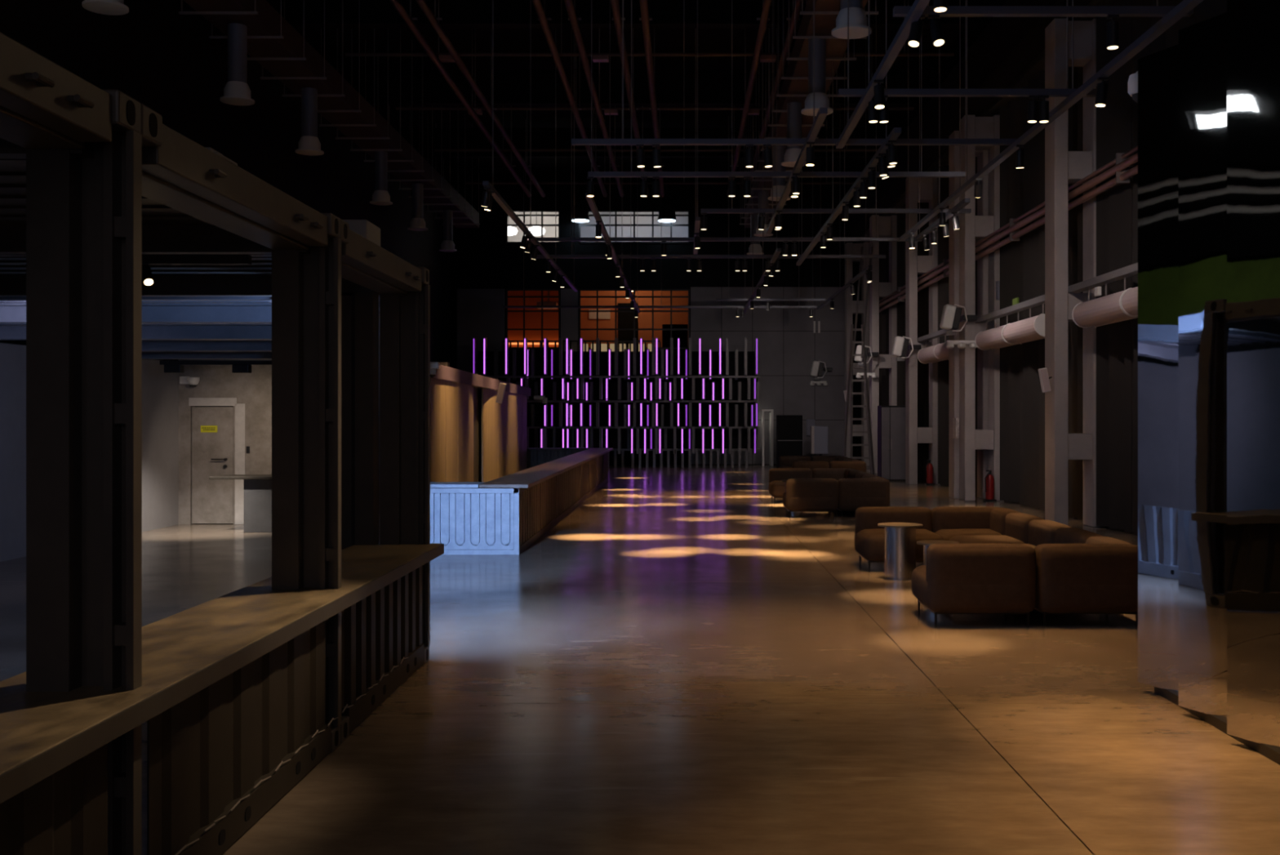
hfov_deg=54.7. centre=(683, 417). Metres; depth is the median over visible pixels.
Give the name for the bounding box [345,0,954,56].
pipe
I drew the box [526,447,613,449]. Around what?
countertop
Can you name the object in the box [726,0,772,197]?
ceiling pipe
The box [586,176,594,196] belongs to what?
track spotlight
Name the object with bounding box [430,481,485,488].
countertop
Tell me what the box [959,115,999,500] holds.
concrete column
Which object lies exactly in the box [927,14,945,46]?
track spotlight
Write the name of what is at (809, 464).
module
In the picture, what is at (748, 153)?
track spotlight
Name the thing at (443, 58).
junction box
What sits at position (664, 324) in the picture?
window
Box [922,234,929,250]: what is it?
track spotlight
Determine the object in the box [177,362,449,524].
wall
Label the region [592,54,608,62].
junction box
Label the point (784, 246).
track spotlight
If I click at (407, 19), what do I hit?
ceiling pipe
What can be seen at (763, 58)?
junction box
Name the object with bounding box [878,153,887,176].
track spotlight
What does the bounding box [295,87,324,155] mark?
diffuser
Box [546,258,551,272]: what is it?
track spotlight
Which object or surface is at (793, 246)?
track spotlight
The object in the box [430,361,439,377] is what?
camera
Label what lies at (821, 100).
pendant light
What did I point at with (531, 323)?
window
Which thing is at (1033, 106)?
track spotlight
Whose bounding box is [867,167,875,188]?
track spotlight
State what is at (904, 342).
lens
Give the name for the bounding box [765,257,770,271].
track spotlight
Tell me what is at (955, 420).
notice
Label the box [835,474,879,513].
module
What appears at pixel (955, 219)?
track spotlight
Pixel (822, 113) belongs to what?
track
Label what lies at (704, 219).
track spotlight
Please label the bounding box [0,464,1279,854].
floor
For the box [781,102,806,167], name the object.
diffuser
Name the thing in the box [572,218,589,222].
diffuser
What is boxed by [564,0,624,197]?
ceiling pipe
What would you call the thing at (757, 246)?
diffuser
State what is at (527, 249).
track spotlight
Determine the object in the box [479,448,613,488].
countertop
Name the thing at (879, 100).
track spotlight
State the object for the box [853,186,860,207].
track spotlight
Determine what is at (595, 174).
track
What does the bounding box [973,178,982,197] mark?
track spotlight
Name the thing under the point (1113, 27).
track spotlight
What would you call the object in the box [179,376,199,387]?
camera
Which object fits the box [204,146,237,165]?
vent box
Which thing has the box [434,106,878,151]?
pipe
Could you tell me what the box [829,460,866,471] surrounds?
module
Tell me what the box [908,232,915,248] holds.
track spotlight
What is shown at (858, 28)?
diffuser
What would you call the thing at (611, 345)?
box
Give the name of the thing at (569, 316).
trim
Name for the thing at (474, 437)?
wall
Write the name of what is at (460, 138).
beam
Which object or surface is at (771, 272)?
track spotlight
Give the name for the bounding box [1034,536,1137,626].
module
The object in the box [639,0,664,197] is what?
ceiling pipe
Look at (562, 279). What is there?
track spotlight
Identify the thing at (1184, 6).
track
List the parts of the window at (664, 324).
pane, pane, pane, pane, pane, pane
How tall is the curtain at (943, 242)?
10.570 m
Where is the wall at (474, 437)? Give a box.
[430,364,530,481]
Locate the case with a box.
[776,414,802,467]
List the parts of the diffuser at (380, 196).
plate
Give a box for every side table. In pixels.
[877,522,922,579]
[916,539,959,564]
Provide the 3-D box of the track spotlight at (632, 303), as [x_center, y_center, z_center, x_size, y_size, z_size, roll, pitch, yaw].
[-1.550,-3.422,37.058,0.109,0.296,0.109,0,0,0]
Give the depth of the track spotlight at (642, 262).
28.15 m
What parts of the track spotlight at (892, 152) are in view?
stem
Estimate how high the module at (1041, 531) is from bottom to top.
0.705 m
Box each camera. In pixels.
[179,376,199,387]
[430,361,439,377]
[533,395,547,404]
[1127,71,1137,102]
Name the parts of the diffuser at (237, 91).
plate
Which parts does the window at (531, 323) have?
pane, pane, pane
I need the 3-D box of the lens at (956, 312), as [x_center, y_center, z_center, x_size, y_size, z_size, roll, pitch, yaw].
[5.858,-2.134,26.600,0.130,0.461,0.245,11,0,0]
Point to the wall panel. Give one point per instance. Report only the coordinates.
(788, 345)
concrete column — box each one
[844,242,869,465]
[869,214,897,473]
[905,177,937,484]
[948,130,988,498]
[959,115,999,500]
[1044,18,1105,527]
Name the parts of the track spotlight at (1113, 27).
stem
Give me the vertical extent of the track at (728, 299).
5.755 m
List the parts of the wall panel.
panel, panel, panel, panel, panel, panel, panel, panel, panel, panel, panel, panel, panel, panel, panel, panel, panel, panel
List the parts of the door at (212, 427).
handle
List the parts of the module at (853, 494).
seat, backrest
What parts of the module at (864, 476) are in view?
backrest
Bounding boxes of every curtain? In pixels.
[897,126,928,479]
[937,38,977,493]
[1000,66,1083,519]
[1096,0,1226,535]
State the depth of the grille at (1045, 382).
20.24 m
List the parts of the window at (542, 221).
pane, pane, pane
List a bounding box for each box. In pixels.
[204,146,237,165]
[342,219,380,246]
[438,54,454,62]
[591,343,595,351]
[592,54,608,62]
[600,343,607,351]
[604,109,617,115]
[609,343,614,351]
[619,343,626,351]
[628,343,633,351]
[647,343,651,351]
[747,109,759,115]
[760,54,776,62]
[806,418,814,435]
[995,280,999,299]
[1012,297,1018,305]
[1094,286,1101,296]
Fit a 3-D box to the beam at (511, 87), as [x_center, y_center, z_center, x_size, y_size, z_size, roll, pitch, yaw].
[-0.500,-8.750,32.800,17.000,0.900,0.300,0,0,0]
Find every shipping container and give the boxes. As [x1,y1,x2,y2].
[0,31,142,854]
[0,102,341,854]
[0,218,430,743]
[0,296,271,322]
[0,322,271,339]
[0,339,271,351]
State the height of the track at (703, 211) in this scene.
5.755 m
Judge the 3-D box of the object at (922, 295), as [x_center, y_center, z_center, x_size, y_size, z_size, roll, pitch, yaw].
[6.936,-3.515,37.100,0.442,10.570,5.800,0,0,0]
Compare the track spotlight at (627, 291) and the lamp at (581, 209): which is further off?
the lamp at (581, 209)
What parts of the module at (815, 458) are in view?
backrest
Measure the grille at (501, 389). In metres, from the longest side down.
0.363 x 0.099 x 0.007 m
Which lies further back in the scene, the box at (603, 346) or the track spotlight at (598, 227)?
the box at (603, 346)
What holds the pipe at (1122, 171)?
attached to the concrete column at (1064, 167)
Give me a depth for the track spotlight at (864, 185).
18.36 m
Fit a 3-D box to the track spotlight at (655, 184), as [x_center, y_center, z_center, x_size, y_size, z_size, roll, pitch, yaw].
[-0.424,-3.497,18.700,0.109,0.296,0.109,0,0,0]
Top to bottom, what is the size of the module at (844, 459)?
0.705 m
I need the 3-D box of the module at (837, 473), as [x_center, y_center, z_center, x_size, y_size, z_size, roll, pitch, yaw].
[3.260,1.448,26.579,0.963,0.705,0.963,0,0,0]
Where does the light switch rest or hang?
attached to the wall at (254, 389)
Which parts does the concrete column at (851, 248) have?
leg, leg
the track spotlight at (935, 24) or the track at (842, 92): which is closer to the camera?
the track spotlight at (935, 24)
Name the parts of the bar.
panel, post, panel, frame, panel, frame, panel, frame, panel, frame, panel, panel, frame, panel, frame, panel, frame, frame, panel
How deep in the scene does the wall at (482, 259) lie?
47.50 m
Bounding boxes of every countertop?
[0,542,444,803]
[208,474,271,479]
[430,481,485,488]
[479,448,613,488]
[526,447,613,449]
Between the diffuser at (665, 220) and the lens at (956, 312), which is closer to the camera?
the lens at (956, 312)
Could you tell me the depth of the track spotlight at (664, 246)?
25.46 m
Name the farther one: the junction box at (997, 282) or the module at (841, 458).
the module at (841, 458)
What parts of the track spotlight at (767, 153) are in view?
stem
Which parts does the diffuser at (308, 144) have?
plate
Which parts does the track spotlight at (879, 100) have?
stem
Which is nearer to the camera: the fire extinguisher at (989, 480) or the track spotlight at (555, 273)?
the fire extinguisher at (989, 480)
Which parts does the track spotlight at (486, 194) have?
stem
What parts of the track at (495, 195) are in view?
rail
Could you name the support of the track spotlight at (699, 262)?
hanging from the track at (571, 255)
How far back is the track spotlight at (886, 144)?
16.10 m
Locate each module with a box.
[768,467,812,502]
[778,455,810,467]
[782,478,838,517]
[791,461,829,471]
[811,455,841,463]
[812,467,857,481]
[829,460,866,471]
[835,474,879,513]
[835,476,889,517]
[838,456,848,461]
[842,457,852,461]
[848,470,862,478]
[854,471,871,478]
[854,506,942,571]
[911,542,1035,626]
[931,506,1020,540]
[948,512,1043,543]
[1023,519,1071,548]
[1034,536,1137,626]
[1054,527,1102,543]
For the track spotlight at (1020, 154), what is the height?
0.300 m
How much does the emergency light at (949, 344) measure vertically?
0.180 m
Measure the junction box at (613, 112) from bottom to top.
0.100 m
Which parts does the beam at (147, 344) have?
rail, rail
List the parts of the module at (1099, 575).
leg, frame, seat, backrest, leg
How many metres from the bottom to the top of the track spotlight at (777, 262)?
0.296 m
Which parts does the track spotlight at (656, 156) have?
stem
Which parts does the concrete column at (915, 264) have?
leg, leg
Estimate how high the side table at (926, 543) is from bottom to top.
0.490 m
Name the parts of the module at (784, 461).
seat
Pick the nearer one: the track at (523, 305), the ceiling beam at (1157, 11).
the ceiling beam at (1157, 11)
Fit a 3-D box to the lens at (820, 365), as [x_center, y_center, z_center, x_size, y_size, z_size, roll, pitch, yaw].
[5.186,-1.833,47.050,0.144,0.512,0.272,11,0,0]
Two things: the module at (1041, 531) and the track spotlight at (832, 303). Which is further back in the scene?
the track spotlight at (832, 303)
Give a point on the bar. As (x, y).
(506, 514)
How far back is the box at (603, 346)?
47.00 m
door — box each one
[191,406,233,523]
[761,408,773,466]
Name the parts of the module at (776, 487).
seat, backrest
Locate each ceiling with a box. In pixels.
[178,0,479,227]
[311,28,984,173]
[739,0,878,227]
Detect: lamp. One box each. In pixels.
[570,200,589,222]
[657,200,675,222]
[813,320,815,333]
[817,320,820,333]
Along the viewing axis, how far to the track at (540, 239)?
25.46 m
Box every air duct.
[917,328,948,363]
[974,294,1044,350]
[1068,262,1137,328]
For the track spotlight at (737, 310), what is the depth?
40.96 m
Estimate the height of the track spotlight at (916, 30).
0.296 m
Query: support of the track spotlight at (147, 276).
attached to the track
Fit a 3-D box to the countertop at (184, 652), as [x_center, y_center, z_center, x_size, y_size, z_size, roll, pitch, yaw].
[-2.101,0.968,5.188,0.638,0.075,7.975,0,0,0]
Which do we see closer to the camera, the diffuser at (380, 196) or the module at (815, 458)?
the diffuser at (380, 196)
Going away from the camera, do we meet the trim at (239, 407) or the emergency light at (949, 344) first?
the trim at (239, 407)
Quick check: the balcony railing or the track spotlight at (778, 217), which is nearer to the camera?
the track spotlight at (778, 217)
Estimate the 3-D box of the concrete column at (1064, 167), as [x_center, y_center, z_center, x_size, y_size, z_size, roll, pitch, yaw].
[6.530,-2.390,20.625,0.860,8.380,0.550,0,0,0]
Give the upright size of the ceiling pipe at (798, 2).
2.269 m
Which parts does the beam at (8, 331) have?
rail, roof panel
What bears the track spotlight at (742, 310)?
hanging from the track at (523, 305)
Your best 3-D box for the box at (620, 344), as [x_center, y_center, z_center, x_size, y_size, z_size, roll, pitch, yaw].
[-2.340,-2.610,47.100,0.240,0.420,0.200,0,0,0]
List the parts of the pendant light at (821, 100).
plate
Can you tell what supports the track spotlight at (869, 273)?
hanging from the track at (864, 271)
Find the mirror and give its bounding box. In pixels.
[1137,0,1279,764]
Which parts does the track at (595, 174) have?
rail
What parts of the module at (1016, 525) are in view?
seat, backrest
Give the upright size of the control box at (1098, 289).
0.140 m
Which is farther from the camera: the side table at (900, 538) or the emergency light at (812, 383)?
the emergency light at (812, 383)
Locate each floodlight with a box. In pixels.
[810,360,832,380]
[853,345,879,365]
[891,336,921,360]
[939,303,977,335]
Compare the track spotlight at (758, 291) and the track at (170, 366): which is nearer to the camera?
the track at (170, 366)
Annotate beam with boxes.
[142,351,271,359]
[893,0,1193,17]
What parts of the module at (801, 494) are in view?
seat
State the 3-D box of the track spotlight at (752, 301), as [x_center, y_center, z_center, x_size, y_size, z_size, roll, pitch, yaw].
[2.041,-3.420,37.089,0.110,0.300,0.147,0,0,0]
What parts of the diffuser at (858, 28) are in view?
plate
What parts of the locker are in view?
door, door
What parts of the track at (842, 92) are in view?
rail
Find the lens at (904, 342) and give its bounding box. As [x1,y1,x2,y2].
[901,338,909,356]
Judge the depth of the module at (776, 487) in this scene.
26.78 m
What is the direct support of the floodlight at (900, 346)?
attached to the concrete column at (915, 264)
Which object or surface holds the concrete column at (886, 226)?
on the floor
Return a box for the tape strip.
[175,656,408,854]
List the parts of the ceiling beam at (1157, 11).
rail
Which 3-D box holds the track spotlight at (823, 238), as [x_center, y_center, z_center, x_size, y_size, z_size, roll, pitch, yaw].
[2.680,-3.422,23.786,0.109,0.296,0.109,0,0,0]
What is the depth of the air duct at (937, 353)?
31.21 m
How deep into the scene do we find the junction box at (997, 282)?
26.60 m
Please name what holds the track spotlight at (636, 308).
hanging from the track at (590, 200)
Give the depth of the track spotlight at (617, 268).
28.69 m
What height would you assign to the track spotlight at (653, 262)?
0.296 m
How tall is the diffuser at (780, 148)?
1.250 m
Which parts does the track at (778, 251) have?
rail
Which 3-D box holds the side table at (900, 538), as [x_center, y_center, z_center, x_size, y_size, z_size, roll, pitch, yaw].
[2.440,1.500,13.950,0.500,0.600,0.500,0,0,0]
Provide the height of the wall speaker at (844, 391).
0.406 m
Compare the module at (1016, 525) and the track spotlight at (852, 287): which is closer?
the module at (1016, 525)
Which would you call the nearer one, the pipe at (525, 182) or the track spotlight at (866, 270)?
the track spotlight at (866, 270)
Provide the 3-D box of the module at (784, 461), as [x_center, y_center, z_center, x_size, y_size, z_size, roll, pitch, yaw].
[3.209,1.448,35.479,0.963,0.705,0.963,0,0,0]
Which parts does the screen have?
foot post, frame, foot post, foot post, foot post, foot post, foot post, foot post, foot post, foot post, foot post, foot post, foot post, foot post, foot post, foot post, foot post, foot post, foot post, foot post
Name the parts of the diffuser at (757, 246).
plate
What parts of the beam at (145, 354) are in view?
rail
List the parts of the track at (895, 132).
rail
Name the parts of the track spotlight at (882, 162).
stem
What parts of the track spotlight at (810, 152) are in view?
stem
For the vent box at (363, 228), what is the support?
on the shipping container at (385, 298)
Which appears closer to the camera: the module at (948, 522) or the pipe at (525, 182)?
the module at (948, 522)
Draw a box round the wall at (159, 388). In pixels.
[0,342,177,561]
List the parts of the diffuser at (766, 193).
plate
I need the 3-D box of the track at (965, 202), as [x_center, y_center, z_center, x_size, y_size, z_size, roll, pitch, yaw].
[4.700,-6.485,22.850,0.090,5.830,4.700,0,0,0]
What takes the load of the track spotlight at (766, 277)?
hanging from the track at (778, 251)
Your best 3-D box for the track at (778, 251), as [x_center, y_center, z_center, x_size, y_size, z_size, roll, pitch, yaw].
[2.040,-6.485,34.250,0.090,5.830,15.500,0,0,0]
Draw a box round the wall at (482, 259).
[449,173,869,464]
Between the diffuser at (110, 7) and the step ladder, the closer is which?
the diffuser at (110, 7)
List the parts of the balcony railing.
handrail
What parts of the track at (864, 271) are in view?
rail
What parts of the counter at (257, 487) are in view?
panel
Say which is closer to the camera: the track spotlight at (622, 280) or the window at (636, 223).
the track spotlight at (622, 280)
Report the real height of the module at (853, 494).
0.705 m
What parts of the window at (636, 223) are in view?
pane, pane, pane, pane, pane, pane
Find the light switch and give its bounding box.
[246,446,249,453]
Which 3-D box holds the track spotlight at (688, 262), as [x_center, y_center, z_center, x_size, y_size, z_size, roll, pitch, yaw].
[0.110,-3.497,28.200,0.109,0.296,0.109,0,0,0]
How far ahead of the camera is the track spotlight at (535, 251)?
25.55 m
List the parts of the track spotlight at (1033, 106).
stem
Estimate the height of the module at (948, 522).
0.705 m
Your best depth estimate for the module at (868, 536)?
15.10 m
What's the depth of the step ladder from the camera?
37.03 m
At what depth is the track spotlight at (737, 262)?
28.16 m
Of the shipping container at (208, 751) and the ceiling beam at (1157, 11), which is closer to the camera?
the shipping container at (208, 751)
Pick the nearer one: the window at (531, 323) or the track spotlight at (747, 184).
the track spotlight at (747, 184)
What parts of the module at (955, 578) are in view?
leg, leg, seat, frame, leg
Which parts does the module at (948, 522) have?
backrest, seat, backrest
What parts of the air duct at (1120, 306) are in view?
rail, casing, casing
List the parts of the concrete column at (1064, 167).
leg, leg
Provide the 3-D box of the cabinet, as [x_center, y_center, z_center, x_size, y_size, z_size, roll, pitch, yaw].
[4.900,1.050,44.800,0.600,1.500,0.400,0,0,0]
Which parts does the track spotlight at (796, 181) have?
stem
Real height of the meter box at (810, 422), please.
0.630 m
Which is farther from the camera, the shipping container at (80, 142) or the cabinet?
the cabinet
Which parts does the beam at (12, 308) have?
rail, rail, roof panel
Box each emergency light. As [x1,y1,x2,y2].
[809,381,827,385]
[856,372,876,377]
[946,340,977,348]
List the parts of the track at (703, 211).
rail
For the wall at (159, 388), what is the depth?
19.51 m
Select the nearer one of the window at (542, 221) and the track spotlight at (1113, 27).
the track spotlight at (1113, 27)
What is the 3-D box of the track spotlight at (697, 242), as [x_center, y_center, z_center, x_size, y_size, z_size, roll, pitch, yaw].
[0.257,-3.421,23.897,0.117,0.298,0.109,0,0,0]
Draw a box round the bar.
[430,447,613,554]
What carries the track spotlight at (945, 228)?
hanging from the track at (965, 202)
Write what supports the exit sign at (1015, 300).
attached to the air duct at (1030, 329)
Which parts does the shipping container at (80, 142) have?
rail, panel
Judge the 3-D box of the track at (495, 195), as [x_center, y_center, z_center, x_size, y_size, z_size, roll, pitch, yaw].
[-3.050,-6.485,27.000,0.090,5.830,16.000,0,0,0]
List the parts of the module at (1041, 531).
seat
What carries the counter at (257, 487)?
on the floor
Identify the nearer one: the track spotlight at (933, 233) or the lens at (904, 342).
the track spotlight at (933, 233)
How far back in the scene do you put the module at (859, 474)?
24.54 m
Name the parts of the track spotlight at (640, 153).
stem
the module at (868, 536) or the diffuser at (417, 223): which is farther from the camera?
the diffuser at (417, 223)
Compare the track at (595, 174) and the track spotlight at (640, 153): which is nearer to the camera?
the track spotlight at (640, 153)
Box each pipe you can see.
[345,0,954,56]
[389,0,531,197]
[395,28,914,110]
[415,0,545,197]
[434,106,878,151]
[465,120,854,184]
[532,0,607,197]
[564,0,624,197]
[610,0,648,197]
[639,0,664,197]
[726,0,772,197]
[745,0,804,197]
[879,145,1137,312]
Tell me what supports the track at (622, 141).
hanging from the ceiling at (504, 40)
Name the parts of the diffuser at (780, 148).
plate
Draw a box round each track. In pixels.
[160,360,271,373]
[482,0,577,291]
[502,158,819,307]
[530,28,885,257]
[535,14,921,241]
[571,0,1017,145]
[585,0,639,312]
[587,0,965,177]
[693,0,700,254]
[701,0,971,213]
[715,115,825,301]
[742,28,781,312]
[766,0,827,234]
[795,0,901,265]
[817,39,872,310]
[835,0,929,148]
[838,0,1096,97]
[899,0,1203,241]
[914,0,969,242]
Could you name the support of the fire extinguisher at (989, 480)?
on the floor
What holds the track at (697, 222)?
hanging from the ceiling at (504, 40)
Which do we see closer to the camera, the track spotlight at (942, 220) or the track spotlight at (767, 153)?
the track spotlight at (767, 153)
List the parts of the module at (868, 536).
frame, backrest, seat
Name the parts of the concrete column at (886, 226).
leg, leg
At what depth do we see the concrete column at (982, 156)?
27.57 m
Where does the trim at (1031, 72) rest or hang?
attached to the wall at (482, 259)
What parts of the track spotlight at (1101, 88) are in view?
stem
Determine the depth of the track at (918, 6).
12.80 m
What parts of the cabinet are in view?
panel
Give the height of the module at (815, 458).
0.705 m
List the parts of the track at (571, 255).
rail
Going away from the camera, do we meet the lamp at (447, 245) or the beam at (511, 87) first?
the beam at (511, 87)
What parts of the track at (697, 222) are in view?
rail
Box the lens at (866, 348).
[862,346,868,361]
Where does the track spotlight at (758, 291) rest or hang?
hanging from the track at (778, 251)
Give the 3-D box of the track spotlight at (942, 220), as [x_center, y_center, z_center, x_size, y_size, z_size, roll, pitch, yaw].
[4.408,-3.420,21.081,0.119,0.299,0.150,0,0,0]
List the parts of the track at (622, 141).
rail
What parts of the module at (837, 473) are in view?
backrest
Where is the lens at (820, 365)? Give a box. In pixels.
[817,362,823,376]
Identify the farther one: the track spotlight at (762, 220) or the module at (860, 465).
the module at (860, 465)
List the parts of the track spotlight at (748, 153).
stem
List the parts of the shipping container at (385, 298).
rail, roof panel, rail, panel, rail, plate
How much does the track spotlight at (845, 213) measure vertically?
0.298 m
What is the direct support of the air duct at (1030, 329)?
attached to the concrete column at (973, 227)
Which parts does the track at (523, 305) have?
rail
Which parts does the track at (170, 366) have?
rail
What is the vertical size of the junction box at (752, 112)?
0.100 m
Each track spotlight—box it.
[142,264,153,285]
[480,186,490,207]
[484,191,493,210]
[520,232,528,248]
[524,237,532,252]
[531,244,538,259]
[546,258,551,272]
[551,269,559,281]
[560,275,564,287]
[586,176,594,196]
[595,221,601,237]
[606,244,612,258]
[614,263,620,276]
[620,275,624,287]
[625,287,629,298]
[630,298,634,308]
[635,144,644,167]
[635,307,638,317]
[640,176,647,196]
[640,257,644,271]
[651,257,656,271]
[652,144,661,167]
[652,176,659,196]
[661,240,666,255]
[686,257,691,271]
[693,232,700,248]
[697,257,701,271]
[700,213,706,230]
[728,176,735,196]
[735,257,740,271]
[736,307,739,316]
[740,307,743,316]
[742,257,746,271]
[743,176,751,196]
[745,144,753,167]
[750,298,753,308]
[756,286,760,297]
[758,213,764,230]
[763,144,773,167]
[763,273,768,285]
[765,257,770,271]
[766,300,769,310]
[768,262,774,276]
[775,210,782,228]
[775,257,780,271]
[782,240,787,255]
[791,177,798,197]
[791,240,796,255]
[792,173,799,194]
[805,142,814,165]
[809,307,813,316]
[820,231,826,248]
[826,223,832,239]
[830,298,834,308]
[841,201,848,220]
[849,283,854,294]
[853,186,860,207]
[859,177,867,198]
[866,270,871,282]
[867,95,878,123]
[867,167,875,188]
[867,268,872,280]
[873,80,884,109]
[875,156,888,178]
[878,95,888,123]
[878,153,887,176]
[884,143,895,167]
[888,140,897,164]
[907,14,924,47]
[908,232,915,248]
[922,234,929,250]
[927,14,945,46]
[930,227,937,244]
[933,0,947,12]
[938,208,946,226]
[942,219,949,236]
[951,212,959,230]
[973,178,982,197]
[1015,144,1024,168]
[1026,95,1038,123]
[1039,95,1048,123]
[1094,77,1108,106]
[1106,14,1119,49]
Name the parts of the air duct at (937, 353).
rail, casing, casing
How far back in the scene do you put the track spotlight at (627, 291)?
33.83 m
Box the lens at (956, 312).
[951,306,962,329]
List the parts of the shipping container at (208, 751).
rail, roof panel, rail, panel, rail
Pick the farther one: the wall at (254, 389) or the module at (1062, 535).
the wall at (254, 389)
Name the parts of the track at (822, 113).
rail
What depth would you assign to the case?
44.30 m
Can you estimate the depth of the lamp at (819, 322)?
47.28 m
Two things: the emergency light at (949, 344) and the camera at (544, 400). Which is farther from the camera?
the camera at (544, 400)
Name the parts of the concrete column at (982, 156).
leg, leg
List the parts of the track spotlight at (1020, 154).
stem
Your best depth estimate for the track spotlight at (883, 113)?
13.96 m
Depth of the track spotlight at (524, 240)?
23.83 m
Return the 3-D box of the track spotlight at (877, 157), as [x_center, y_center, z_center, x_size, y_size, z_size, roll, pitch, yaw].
[2.720,-3.421,16.934,0.181,0.298,0.109,0,0,0]
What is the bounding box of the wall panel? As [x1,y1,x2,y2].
[690,286,844,464]
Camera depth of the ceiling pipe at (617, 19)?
25.74 m
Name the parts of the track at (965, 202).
rail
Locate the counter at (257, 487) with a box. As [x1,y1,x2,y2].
[208,474,271,532]
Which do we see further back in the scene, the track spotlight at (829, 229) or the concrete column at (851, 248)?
the concrete column at (851, 248)
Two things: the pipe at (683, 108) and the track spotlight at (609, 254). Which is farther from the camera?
the pipe at (683, 108)
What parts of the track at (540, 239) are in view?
rail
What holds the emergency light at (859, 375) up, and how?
attached to the concrete column at (886, 226)
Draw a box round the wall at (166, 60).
[0,0,449,406]
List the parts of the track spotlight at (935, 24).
stem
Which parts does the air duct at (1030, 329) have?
casing, rail, casing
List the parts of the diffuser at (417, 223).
plate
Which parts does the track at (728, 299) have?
rail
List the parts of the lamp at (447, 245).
plate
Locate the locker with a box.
[877,405,905,480]
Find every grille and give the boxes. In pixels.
[496,383,505,402]
[1040,368,1050,391]
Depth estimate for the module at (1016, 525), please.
13.82 m
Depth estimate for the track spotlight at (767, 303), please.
38.46 m
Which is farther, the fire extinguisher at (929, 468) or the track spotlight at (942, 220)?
the fire extinguisher at (929, 468)
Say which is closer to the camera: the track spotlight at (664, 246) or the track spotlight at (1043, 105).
the track spotlight at (1043, 105)
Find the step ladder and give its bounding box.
[843,246,875,475]
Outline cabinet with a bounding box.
[810,426,827,455]
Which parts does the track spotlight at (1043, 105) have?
stem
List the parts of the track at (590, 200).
rail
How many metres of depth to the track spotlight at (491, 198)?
19.49 m
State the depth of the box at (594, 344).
47.00 m
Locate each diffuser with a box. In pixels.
[81,0,128,15]
[219,22,254,106]
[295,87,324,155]
[369,151,392,205]
[408,183,427,231]
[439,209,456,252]
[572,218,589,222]
[657,218,675,222]
[746,213,764,254]
[754,191,773,236]
[768,145,791,201]
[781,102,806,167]
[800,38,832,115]
[831,0,871,39]
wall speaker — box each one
[494,382,506,403]
[843,390,849,401]
[1038,367,1051,392]
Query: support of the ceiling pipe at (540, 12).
hanging from the ceiling at (504, 40)
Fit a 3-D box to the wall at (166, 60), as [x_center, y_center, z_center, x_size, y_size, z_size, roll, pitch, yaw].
[-9.150,-3.750,24.500,0.300,11.300,57.000,0,0,0]
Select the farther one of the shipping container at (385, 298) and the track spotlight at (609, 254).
the track spotlight at (609, 254)
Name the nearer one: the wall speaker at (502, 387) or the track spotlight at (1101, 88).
the track spotlight at (1101, 88)
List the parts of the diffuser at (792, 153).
plate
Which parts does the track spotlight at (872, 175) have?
stem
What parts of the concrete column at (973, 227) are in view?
leg, leg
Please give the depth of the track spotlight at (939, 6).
9.89 m
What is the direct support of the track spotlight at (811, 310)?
hanging from the track at (523, 305)
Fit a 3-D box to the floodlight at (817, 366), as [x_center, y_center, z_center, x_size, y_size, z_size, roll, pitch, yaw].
[5.229,-1.802,47.124,0.823,0.736,0.532,0,0,0]
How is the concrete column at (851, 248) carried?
on the floor
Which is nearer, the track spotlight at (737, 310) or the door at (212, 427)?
the door at (212, 427)
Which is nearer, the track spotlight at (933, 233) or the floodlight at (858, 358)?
the track spotlight at (933, 233)
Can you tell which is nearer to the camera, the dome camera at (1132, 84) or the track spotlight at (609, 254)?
the dome camera at (1132, 84)
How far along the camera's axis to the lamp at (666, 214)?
46.85 m
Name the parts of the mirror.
mirror panel, mirror panel, mirror panel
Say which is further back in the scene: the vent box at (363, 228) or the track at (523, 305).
the track at (523, 305)
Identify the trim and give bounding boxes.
[188,397,244,524]
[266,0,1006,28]
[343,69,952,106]
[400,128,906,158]
[457,288,504,374]
[560,288,577,351]
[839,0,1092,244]
[856,0,1109,243]
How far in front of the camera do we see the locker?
35.21 m
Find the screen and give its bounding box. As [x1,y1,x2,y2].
[472,337,759,467]
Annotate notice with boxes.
[952,417,959,438]
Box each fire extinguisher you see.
[924,459,934,484]
[982,470,996,501]
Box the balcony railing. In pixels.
[502,340,661,351]
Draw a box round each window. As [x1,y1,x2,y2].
[506,209,559,243]
[506,288,559,348]
[578,209,689,243]
[578,288,689,348]
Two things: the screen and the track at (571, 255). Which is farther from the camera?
the screen

